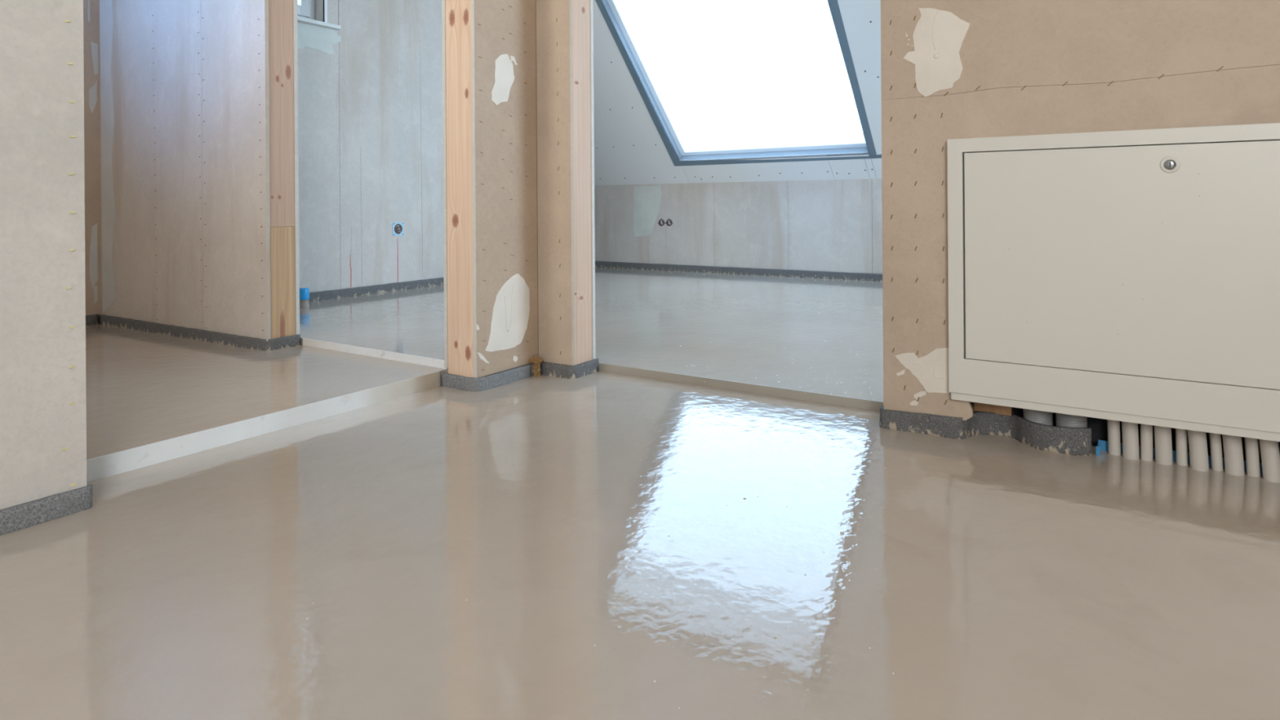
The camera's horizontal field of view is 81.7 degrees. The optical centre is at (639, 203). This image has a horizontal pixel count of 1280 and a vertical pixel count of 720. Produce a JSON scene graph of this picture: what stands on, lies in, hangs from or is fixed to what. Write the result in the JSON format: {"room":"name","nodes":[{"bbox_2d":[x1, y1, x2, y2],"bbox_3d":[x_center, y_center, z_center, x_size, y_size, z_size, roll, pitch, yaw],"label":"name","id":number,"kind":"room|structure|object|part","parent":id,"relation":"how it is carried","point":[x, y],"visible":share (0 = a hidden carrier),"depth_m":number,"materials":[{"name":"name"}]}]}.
{"room":"building under construction","nodes":[
{"label":"building under construction","id":0,"kind":"room"},
{"bbox_2d":[0,0,86,509],"bbox_3d":[-1.738,-0.737,0.100,0.125,2.500,2.780,0,0,33],"label":"wall","id":1,"kind":"structure","parent":0,"point":[43,398],"depth_m":1.18,"materials":[{"name":"beige paint"}]},
{"bbox_2d":[0,484,93,535],"bbox_3d":[-1.414,0.493,0.467,0.014,0.042,1.838,0,0,33],"label":"strip","id":2,"kind":"object","parent":1,"relation":"attached to","point":[16,517],"visible":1,"depth_m":1.18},
{"bbox_2d":[83,0,101,323],"bbox_3d":[-3.112,-0.752,1.522,0.101,2.650,3.670,0,0,33],"label":"wall","id":3,"kind":"structure","parent":0,"point":[91,7],"depth_m":2.91,"materials":[{"name":"beige paint"}]},
{"bbox_2d":[85,314,99,325],"bbox_3d":[-3.026,0.464,1.539,0.010,0.045,3.282,0,0,33],"label":"strip","id":4,"kind":"object","parent":3,"relation":"attached to","point":[93,319],"visible":0.14,"depth_m":2.89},
{"bbox_2d":[99,0,299,341],"bbox_3d":[-1.652,-0.738,2.697,1.140,2.500,0.146,0,0,33],"label":"wall","id":5,"kind":"structure","parent":0,"point":[199,142],"depth_m":2.55,"materials":[{"name":"brown wood"}]},
{"bbox_2d":[297,0,443,292],"bbox_3d":[-1.827,-0.762,4.008,1.179,2.650,1.900,0,0,33],"label":"wall","id":6,"kind":"structure","parent":0,"point":[370,88],"depth_m":3.67,"materials":[{"name":"grey concrete"}]},
{"bbox_2d":[297,0,315,19],"bbox_3d":[-1.729,-1.264,3.244,0.118,0.846,0.646,0,0,33],"label":"window","id":7,"kind":"structure","parent":6,"relation":"in","point":[305,8],"depth_m":3.46,"materials":[{"name":"white plastic"}]},
{"bbox_3d":[-1.733,-0.896,3.249,0.062,0.046,0.491,0,0,33],"label":"sash","id":8,"kind":"part","parent":7,"relation":"part of","materials":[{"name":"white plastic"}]},
{"bbox_3d":[-1.589,-1.265,3.474,0.062,0.782,0.046,0,0,33],"label":"sash","id":9,"kind":"part","parent":7,"relation":"part of","materials":[{"name":"white plastic"}]},
{"bbox_3d":[-1.582,-1.265,3.515,0.070,0.846,0.031,0,0,33],"label":"frame","id":10,"kind":"part","parent":7,"relation":"part of","materials":[{"name":"white plastic"}]},
{"bbox_2d":[297,16,340,30],"bbox_3d":[-1.623,-0.832,3.217,0.030,0.018,0.710,0,0,33],"label":"trim","id":11,"kind":"structure","parent":6,"relation":"attached to","point":[300,19],"depth_m":3.41,"materials":[{"name":"white"}]},
{"bbox_2d":[308,277,444,301],"bbox_3d":[-1.323,0.429,3.681,0.010,0.045,1.830,0,0,33],"label":"strip","id":12,"kind":"object","parent":6,"relation":"attached to","point":[325,295],"visible":0.4,"depth_m":3.68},
{"bbox_2d":[392,222,404,235],"bbox_3d":[-1.243,0.132,3.810,0.010,0.069,0.069,0,0,33],"label":"box","id":13,"kind":"object","parent":6,"relation":"attached to","point":[397,227],"visible":1,"depth_m":3.81,"materials":[{"name":"blue"}]},
{"bbox_2d":[441,0,595,377],"bbox_3d":[-0.346,-0.748,2.131,0.252,2.500,0.363,0,0,33],"label":"wall","id":14,"kind":"structure","parent":0,"point":[518,111],"depth_m":2.12,"materials":[{"name":"brown wood"}]},
{"bbox_2d":[440,364,531,391],"bbox_3d":[-0.433,0.487,2.094,0.141,0.041,0.217,0,0,33],"label":"strip","id":15,"kind":"object","parent":14,"relation":"attached to","point":[450,380],"visible":0.99,"depth_m":2.02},
{"bbox_2d":[541,358,599,378],"bbox_3d":[-0.206,0.485,2.187,0.117,0.042,0.127,0,0,33],"label":"strip","id":16,"kind":"object","parent":14,"relation":"attached to","point":[567,371],"visible":1,"depth_m":2.14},
{"bbox_2d":[0,266,1279,719],"bbox_3d":[-0.633,0.514,1.773,5.600,0.142,6.780,0,0,33],"label":"floor","id":17,"kind":"structure","parent":0,"point":[598,545],"depth_m":1.07,"materials":[{"name":"beige concrete"}]},
{"bbox_2d":[99,315,300,350],"bbox_3d":[-1.645,0.455,2.631,1.114,0.041,0.111,0,0,26],"label":"strip","id":18,"kind":"object","parent":17,"relation":"on","point":[246,342],"visible":0.93,"depth_m":2.53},
{"bbox_2d":[86,371,439,482],"bbox_3d":[-0.790,0.488,1.679,0.004,0.046,0.866,0,0,33],"label":"strip","id":19,"kind":"object","parent":17,"relation":"on","point":[117,463],"visible":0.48,"depth_m":1.59,"materials":[{"name":"white metal"}]},
{"bbox_2d":[299,288,309,306],"bbox_3d":[-1.459,0.414,3.213,0.044,0.090,0.044,0,0,33],"label":"pipe","id":20,"kind":"object","parent":17,"relation":"on","point":[304,292],"visible":0.83,"depth_m":3.20,"materials":[{"name":"blue plastic"}]},
{"bbox_2d":[302,337,447,368],"bbox_3d":[-0.827,0.459,2.259,0.684,0.034,0.003,0,0,33],"label":"strip","id":21,"kind":"object","parent":17,"relation":"on","point":[424,361],"visible":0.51,"depth_m":2.24,"materials":[{"name":"white plastic"}]},
{"bbox_2d":[528,355,543,376],"bbox_3d":[-0.303,0.473,2.159,0.041,0.058,0.043,0,0,33],"label":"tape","id":22,"kind":"object","parent":17,"relation":"on","point":[536,361],"visible":1,"depth_m":2.15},
{"bbox_2d":[600,363,883,411],"bbox_3d":[0.239,0.489,1.981,0.854,0.027,0.004,0,0,33],"label":"strip","id":23,"kind":"object","parent":17,"relation":"on","point":[865,404],"visible":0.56,"depth_m":1.95,"materials":[{"name":"beige plastic"}]},
{"bbox_2d":[879,405,1091,456],"bbox_3d":[0.720,0.470,1.567,0.404,0.058,0.080,0,0,31],"label":"strip","id":24,"kind":"object","parent":17,"relation":"on","point":[1071,441],"visible":0.99,"depth_m":1.56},
{"bbox_2d":[1022,408,1053,426],"bbox_3d":[0.827,0.450,1.538,0.055,0.108,0.055,0,0,33],"label":"pipe","id":25,"kind":"object","parent":17,"relation":"on","point":[1037,416],"visible":0.27,"depth_m":1.51,"materials":[{"name":"grey plastic"}]},
{"bbox_2d":[1055,413,1087,427],"bbox_3d":[0.877,0.450,1.505,0.056,0.108,0.056,0,0,33],"label":"pipe","id":26,"kind":"object","parent":17,"relation":"on","point":[1062,420],"visible":0.29,"depth_m":1.48,"materials":[{"name":"grey plastic"}]},
{"bbox_2d":[1106,419,1120,455],"bbox_3d":[0.934,0.450,1.460,0.022,0.110,0.028,0,0,9],"label":"conduit","id":27,"kind":"object","parent":17,"relation":"on","point":[1113,426],"visible":0.66,"depth_m":1.45,"materials":[{"name":"white plastic"}]},
{"bbox_2d":[1121,421,1139,460],"bbox_3d":[0.952,0.450,1.438,0.027,0.110,0.033,0,0,6],"label":"conduit","id":28,"kind":"object","parent":17,"relation":"on","point":[1130,431],"visible":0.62,"depth_m":1.43,"materials":[{"name":"white plastic"}]},
{"bbox_2d":[1140,423,1153,461],"bbox_3d":[0.976,0.450,1.425,0.020,0.110,0.026,0,0,33],"label":"conduit","id":29,"kind":"object","parent":17,"relation":"on","point":[1146,430],"visible":0.64,"depth_m":1.42,"materials":[{"name":"white plastic"}]},
{"bbox_2d":[1154,425,1173,465],"bbox_3d":[0.995,0.450,1.407,0.027,0.111,0.033,0,0,6],"label":"conduit","id":30,"kind":"object","parent":17,"relation":"on","point":[1162,435],"visible":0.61,"depth_m":1.40,"materials":[{"name":"white plastic"}]},
{"bbox_2d":[1095,440,1262,474],"bbox_3d":[1.111,0.484,1.332,0.494,0.025,0.041,0,0,33],"label":"film","id":31,"kind":"object","parent":17,"relation":"on","point":[1102,445],"visible":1,"depth_m":1.43,"materials":[{"name":"blue"}]},
{"bbox_2d":[1175,428,1187,466],"bbox_3d":[1.024,0.450,1.399,0.019,0.110,0.024,0,0,33],"label":"conduit","id":32,"kind":"object","parent":17,"relation":"on","point":[1181,437],"visible":0.59,"depth_m":1.39,"materials":[{"name":"white plastic"}]},
{"bbox_2d":[1187,430,1208,471],"bbox_3d":[1.036,0.449,1.376,0.028,0.111,0.036,0,0,-12],"label":"conduit","id":33,"kind":"object","parent":17,"relation":"on","point":[1197,444],"visible":0.67,"depth_m":1.36,"materials":[{"name":"white plastic"}]},
{"bbox_2d":[1208,432,1222,471],"bbox_3d":[1.066,0.449,1.371,0.018,0.110,0.025,0,0,-8],"label":"conduit","id":34,"kind":"object","parent":17,"relation":"on","point":[1215,447],"visible":0.64,"depth_m":1.36,"materials":[{"name":"white plastic"}]},
{"bbox_2d":[1222,434,1244,475],"bbox_3d":[1.083,0.449,1.353,0.028,0.111,0.035,0,0,-12],"label":"conduit","id":35,"kind":"object","parent":17,"relation":"on","point":[1233,445],"visible":0.61,"depth_m":1.34,"materials":[{"name":"white plastic"}]},
{"bbox_2d":[1244,437,1260,477],"bbox_3d":[1.109,0.449,1.341,0.020,0.110,0.026,0,0,6],"label":"conduit","id":36,"kind":"object","parent":17,"relation":"on","point":[1251,445],"visible":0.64,"depth_m":1.33,"materials":[{"name":"white plastic"}]},
{"bbox_2d":[1258,439,1279,482],"bbox_3d":[1.122,0.449,1.320,0.027,0.111,0.036,0,0,-20],"label":"conduit","id":37,"kind":"object","parent":17,"relation":"on","point":[1269,450],"visible":0.64,"depth_m":1.31,"materials":[{"name":"white plastic"}]},
{"bbox_2d":[593,0,881,185],"bbox_3d":[0.681,-1.159,3.908,5.500,2.154,2.154,0,0,33],"label":"ceiling","id":38,"kind":"structure","parent":0,"point":[629,148],"depth_m":4.76,"materials":[{"name":"beige paint"}]},
{"bbox_2d":[602,0,868,160],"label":"window","id":39,"kind":"structure","parent":38,"relation":"attached to","point":[619,11],"depth_m":4.59,"materials":[{"name":"grey metal"}]},
{"bbox_3d":[0.037,-0.843,4.662,0.035,1.037,1.037,0,0,33],"label":"frame","id":40,"kind":"part","parent":39,"relation":"part of","materials":[{"name":"white plastic"}]},
{"bbox_2d":[595,0,881,166],"bbox_3d":[0.542,-0.786,4.260,1.421,1.058,1.058,0,0,33],"label":"window frame","id":41,"kind":"structure","parent":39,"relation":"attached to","point":[834,6],"depth_m":4.40,"materials":[{"name":"grey metal"}]},
{"bbox_3d":[0.838,-0.362,4.725,1.233,0.064,0.064,0,0,33],"label":"frame","id":42,"kind":"part","parent":39,"relation":"part of","materials":[{"name":"white plastic"}]},
{"bbox_2d":[594,178,882,274],"bbox_3d":[1.189,0.196,4.675,5.500,0.690,0.101,0,0,33],"label":"wall","id":43,"kind":"structure","parent":0,"point":[827,225],"depth_m":4.92,"materials":[{"name":"grey concrete"}]},
{"bbox_2d":[657,218,665,226],"bbox_3d":[0.151,0.135,5.282,0.062,0.055,0.013,0,0,33],"label":"box","id":44,"kind":"object","parent":43,"relation":"attached to","point":[661,222],"visible":1,"depth_m":5.28,"materials":[{"name":"grey"}]},
{"bbox_2d":[665,219,671,226],"bbox_3d":[0.205,0.134,5.247,0.062,0.055,0.013,0,0,33],"label":"box","id":45,"kind":"object","parent":43,"relation":"attached to","point":[668,222],"visible":1,"depth_m":5.25,"materials":[{"name":"grey"}]},
{"bbox_2d":[595,261,882,281],"bbox_3d":[1.161,0.449,4.628,5.300,0.049,0.010,0,0,33],"label":"strip","id":46,"kind":"object","parent":43,"relation":"attached to","point":[768,272],"visible":0.43,"depth_m":4.92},
{"bbox_2d":[880,0,1279,462],"bbox_3d":[1.293,-0.754,1.213,1.744,2.510,0.117,0,0,33],"label":"wall","id":47,"kind":"structure","parent":0,"point":[950,68],"depth_m":1.50,"materials":[{"name":"brown wood"}]},
{"bbox_3d":[0.763,0.419,1.595,0.072,0.059,0.036,0,0,33],"label":"sole plate","id":48,"kind":"part","parent":47,"relation":"part of","materials":[{"name":"orange wood"}]},
{"bbox_2d":[946,122,1279,441],"bbox_3d":[1.000,0.136,1.388,0.772,0.546,0.123,0,0,33],"label":"utility cabinet","id":49,"kind":"object","parent":47,"relation":"attached to","point":[1131,276],"visible":1,"depth_m":1.38,"materials":[{"name":"grey metal"}]}
]}

